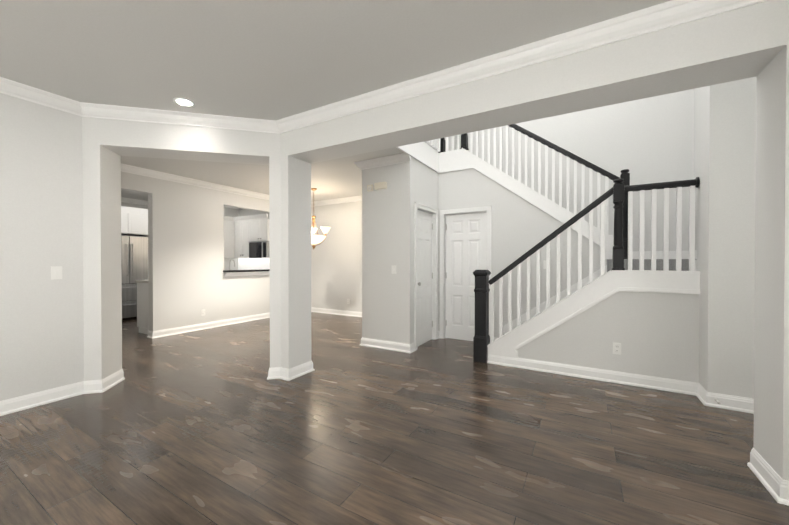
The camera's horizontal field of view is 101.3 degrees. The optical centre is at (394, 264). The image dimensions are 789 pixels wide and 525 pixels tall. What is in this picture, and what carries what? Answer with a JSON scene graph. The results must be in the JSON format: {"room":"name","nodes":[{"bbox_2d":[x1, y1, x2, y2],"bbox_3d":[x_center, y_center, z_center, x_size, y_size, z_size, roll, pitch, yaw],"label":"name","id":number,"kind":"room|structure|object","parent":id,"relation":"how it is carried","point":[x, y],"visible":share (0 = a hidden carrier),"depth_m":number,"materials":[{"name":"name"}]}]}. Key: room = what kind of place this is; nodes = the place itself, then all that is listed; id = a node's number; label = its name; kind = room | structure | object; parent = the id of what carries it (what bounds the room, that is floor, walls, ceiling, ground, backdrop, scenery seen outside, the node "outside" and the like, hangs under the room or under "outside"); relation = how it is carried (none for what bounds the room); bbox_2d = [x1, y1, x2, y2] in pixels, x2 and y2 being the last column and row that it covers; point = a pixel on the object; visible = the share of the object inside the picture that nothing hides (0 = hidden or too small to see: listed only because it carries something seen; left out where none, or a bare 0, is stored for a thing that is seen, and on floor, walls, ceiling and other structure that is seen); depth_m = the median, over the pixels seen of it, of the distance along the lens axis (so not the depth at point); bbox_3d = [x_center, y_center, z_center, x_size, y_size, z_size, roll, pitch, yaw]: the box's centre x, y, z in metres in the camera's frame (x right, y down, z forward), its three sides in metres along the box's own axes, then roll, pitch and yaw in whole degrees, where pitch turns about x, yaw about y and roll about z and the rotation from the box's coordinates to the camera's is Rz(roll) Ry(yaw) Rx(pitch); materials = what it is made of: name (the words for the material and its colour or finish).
{"room":"living room","nodes":[
{"label":"living room","id":0,"kind":"room"},
{"bbox_2d":[269,132,310,368],"bbox_3d":[-1.231,-0.238,3.604,0.427,2.900,0.406,0,1,30],"label":"column","id":1,"kind":"structure","parent":0,"point":[290,247],"depth_m":3.44,"materials":[{"name":"paint"}]},
{"bbox_2d":[0,0,670,201],"bbox_3d":[-2.017,-2.906,2.703,12.600,2.850,9.800,0,1,30],"label":"ceiling","id":2,"kind":"structure","parent":0,"point":[269,59],"depth_m":2.22,"materials":[{"name":"paint"}]},
{"bbox_2d":[173,97,194,106],"bbox_3d":[-1.921,-1.478,2.958,0.170,0.010,0.170,0,1,30],"label":"recessed light","id":3,"kind":"object","parent":2,"relation":"in","point":[181,101],"visible":1,"depth_m":2.95,"materials":[{"name":"white"}]},
{"bbox_2d":[311,188,330,248],"bbox_3d":[-1.617,-0.897,6.427,0.638,1.224,0.619,0,1,30],"label":"dining chandelier","id":4,"kind":"object","parent":2,"relation":"hanging from","point":[316,239],"visible":0.75,"depth_m":6.42,"materials":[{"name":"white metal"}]},
{"bbox_2d":[0,312,788,524],"bbox_3d":[-1.992,1.268,2.777,12.600,0.100,9.900,0,1,30],"label":"floor","id":5,"kind":"structure","parent":0,"point":[212,426],"depth_m":2.18,"materials":[{"name":"brown wood"}]},
{"bbox_2d":[121,235,147,319],"bbox_3d":[-5.922,0.291,7.034,0.859,1.790,0.960,0,1,30],"label":"refrigerator","id":6,"kind":"object","parent":5,"relation":"on","point":[134,258],"visible":0.33,"depth_m":6.88,"materials":[{"name":"silver metal"}]},
{"bbox_2d":[137,282,148,333],"bbox_3d":[-4.159,0.756,5.763,0.632,0.880,0.490,0,1,30],"label":"base cabinet","id":7,"kind":"object","parent":5,"relation":"on","point":[142,287],"depth_m":5.58,"materials":[{"name":"wood"}]},
{"bbox_2d":[503,259,696,334],"bbox_3d":[2.330,-0.197,4.374,2.933,2.806,1.665,0,1,30],"label":"staircase steps","id":8,"kind":"structure","parent":5,"relation":"on","point":[659,264],"depth_m":3.88,"materials":[{"name":"white wood"}]},
{"bbox_2d":[427,124,699,363],"bbox_3d":[1.468,-0.850,3.626,2.981,4.124,2.274,0,1,30],"label":"balustrade","id":9,"kind":"object","parent":8,"relation":"attached to","point":[622,189],"visible":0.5,"depth_m":3.80,"materials":[{"name":"black paint"}]},
{"bbox_2d":[0,0,788,480],"bbox_3d":[-2.030,-1.481,2.692,12.400,5.400,9.550,0,1,30],"label":"wall","id":10,"kind":"structure","parent":0,"point":[706,100],"depth_m":2.98,"materials":[{"name":"paint"}]},
{"bbox_2d":[51,266,61,279],"bbox_3d":[-3.012,0.077,2.887,0.015,0.116,0.072,0,1,30],"label":"light switch","id":11,"kind":"object","parent":10,"relation":"attached to","point":[56,272],"visible":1,"depth_m":2.89,"materials":[{"name":"white plastic"}]},
{"bbox_2d":[121,206,128,233],"bbox_3d":[-6.107,-0.933,6.842,0.762,0.580,0.500,0,1,30],"label":"upper cabinet","id":12,"kind":"object","parent":10,"relation":"attached to","point":[124,210],"depth_m":6.83,"materials":[{"name":"wood"}]},
{"bbox_2d":[121,207,147,236],"bbox_3d":[-5.856,-0.936,7.275,0.762,0.580,0.500,0,1,30],"label":"upper cabinet","id":13,"kind":"object","parent":10,"relation":"attached to","point":[138,217],"depth_m":7.03,"materials":[{"name":"wood"}]},
{"bbox_2d":[224,216,232,257],"bbox_3d":[-4.159,-0.656,7.892,0.347,0.990,0.350,0,1,30],"label":"upper cabinet","id":14,"kind":"object","parent":10,"relation":"attached to","point":[228,222],"depth_m":7.81,"materials":[{"name":"wood"}]},
{"bbox_2d":[233,215,248,257],"bbox_3d":[-3.590,-0.656,7.939,0.567,0.990,0.346,0,1,30],"label":"upper cabinet","id":15,"kind":"object","parent":10,"relation":"attached to","point":[241,233],"depth_m":7.80,"materials":[{"name":"wood"}]},
{"bbox_2d":[223,269,269,276],"bbox_3d":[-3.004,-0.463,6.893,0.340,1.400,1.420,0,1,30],"label":"sill","id":16,"kind":"structure","parent":10,"relation":"attached to","point":[250,272],"depth_m":6.63,"materials":[{"name":"black stone"}]},
{"bbox_2d":[249,214,260,241],"bbox_3d":[-3.180,-0.844,7.700,0.380,0.610,0.346,0,1,30],"label":"upper cabinet","id":17,"kind":"object","parent":10,"relation":"attached to","point":[254,220],"depth_m":7.53,"materials":[{"name":"wood"}]},
{"bbox_2d":[249,241,269,257],"bbox_3d":[-3.083,-0.341,7.613,0.630,0.385,0.355,0,1,30],"label":"over-the-range microwave","id":18,"kind":"object","parent":17,"relation":"attached to","point":[259,249],"visible":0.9,"depth_m":7.43,"materials":[{"name":"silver metal"}]},
{"bbox_2d":[261,214,269,240],"bbox_3d":[-2.904,-0.843,7.539,0.260,0.610,0.346,0,1,30],"label":"upper cabinet","id":19,"kind":"object","parent":10,"relation":"attached to","point":[265,233],"depth_m":7.37,"materials":[{"name":"wood"}]},
{"bbox_2d":[367,184,372,191],"bbox_3d":[-0.353,-1.107,4.702,0.090,0.090,0.032,0,1,30],"label":"fire alarm","id":20,"kind":"object","parent":10,"relation":"attached to","point":[369,188],"visible":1,"depth_m":4.69,"materials":[{"name":"beige plastic"}]},
{"bbox_2d":[374,181,386,189],"bbox_3d":[-0.198,-1.116,4.602,0.190,0.090,0.049,0,1,30],"label":"door chime","id":21,"kind":"object","parent":10,"relation":"attached to","point":[380,185],"visible":1,"depth_m":4.58,"materials":[{"name":"beige plastic"}]},
{"bbox_2d":[392,265,395,273],"bbox_3d":[-0.012,0.075,4.522,0.072,0.116,0.015,0,1,30],"label":"light switch","id":22,"kind":"object","parent":10,"relation":"attached to","point":[393,269],"visible":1,"depth_m":4.52,"materials":[{"name":"white plastic"}]},
{"bbox_2d":[0,0,788,505],"bbox_3d":[-2.030,-0.131,2.702,12.000,2.700,9.150,0,1,30],"label":"molding","id":23,"kind":"structure","parent":10,"relation":"attached to","point":[650,20],"depth_m":2.88,"materials":[{"name":"white wood"}]},
{"bbox_2d":[396,142,439,172],"bbox_3d":[0.157,-1.631,4.277,0.025,0.325,2.160,0,1,30],"label":"trim","id":24,"kind":"structure","parent":10,"relation":"attached to","point":[422,152],"depth_m":4.76,"materials":[{"name":"paint"}]},
{"bbox_2d":[418,210,432,345],"bbox_3d":[0.456,0.203,4.880,0.104,1.990,0.644,0,1,30],"label":"closet door","id":25,"kind":"structure","parent":10,"relation":"in","point":[425,272],"depth_m":4.92,"materials":[{"name":"white wood"}]},
{"bbox_2d":[414,202,490,349],"bbox_3d":[0.853,0.168,4.741,0.924,2.070,0.950,0,1,30],"label":"door frame","id":26,"kind":"structure","parent":10,"relation":"attached to","point":[486,209],"depth_m":5.03,"materials":[{"name":"white wood"}]},
{"bbox_2d":[446,212,485,340],"bbox_3d":[1.121,0.202,5.089,0.664,1.990,0.053,0,1,30],"label":"closet door","id":27,"kind":"structure","parent":10,"relation":"in","point":[465,246],"depth_m":5.10,"materials":[{"name":"white wood"}]},
{"bbox_2d":[440,148,613,257],"bbox_3d":[1.782,-0.306,4.690,2.429,3.018,0.130,0,1,30],"label":"trim","id":28,"kind":"structure","parent":10,"relation":"attached to","point":[459,159],"depth_m":4.63,"materials":[{"name":"paint"}]},
{"bbox_2d":[487,258,699,382],"bbox_3d":[2.010,0.582,3.539,1.955,1.260,0.161,0,1,30],"label":"wall","id":29,"kind":"structure","parent":10,"relation":"attached to","point":[648,320],"depth_m":3.30,"materials":[{"name":"paint"}]},
{"bbox_2d":[613,342,620,354],"bbox_3d":[2.279,0.864,3.316,0.072,0.116,0.009,0,1,30],"label":"outlet","id":30,"kind":"object","parent":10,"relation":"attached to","point":[616,348],"visible":1,"depth_m":3.31,"materials":[{"name":"white plastic"}]},
{"bbox_2d":[632,251,688,257],"bbox_3d":[3.571,-0.126,4.612,0.999,0.120,0.018,0,1,30],"label":"trim","id":31,"kind":"structure","parent":10,"relation":"attached to","point":[635,254],"depth_m":4.52,"materials":[{"name":"paint"}]}
]}

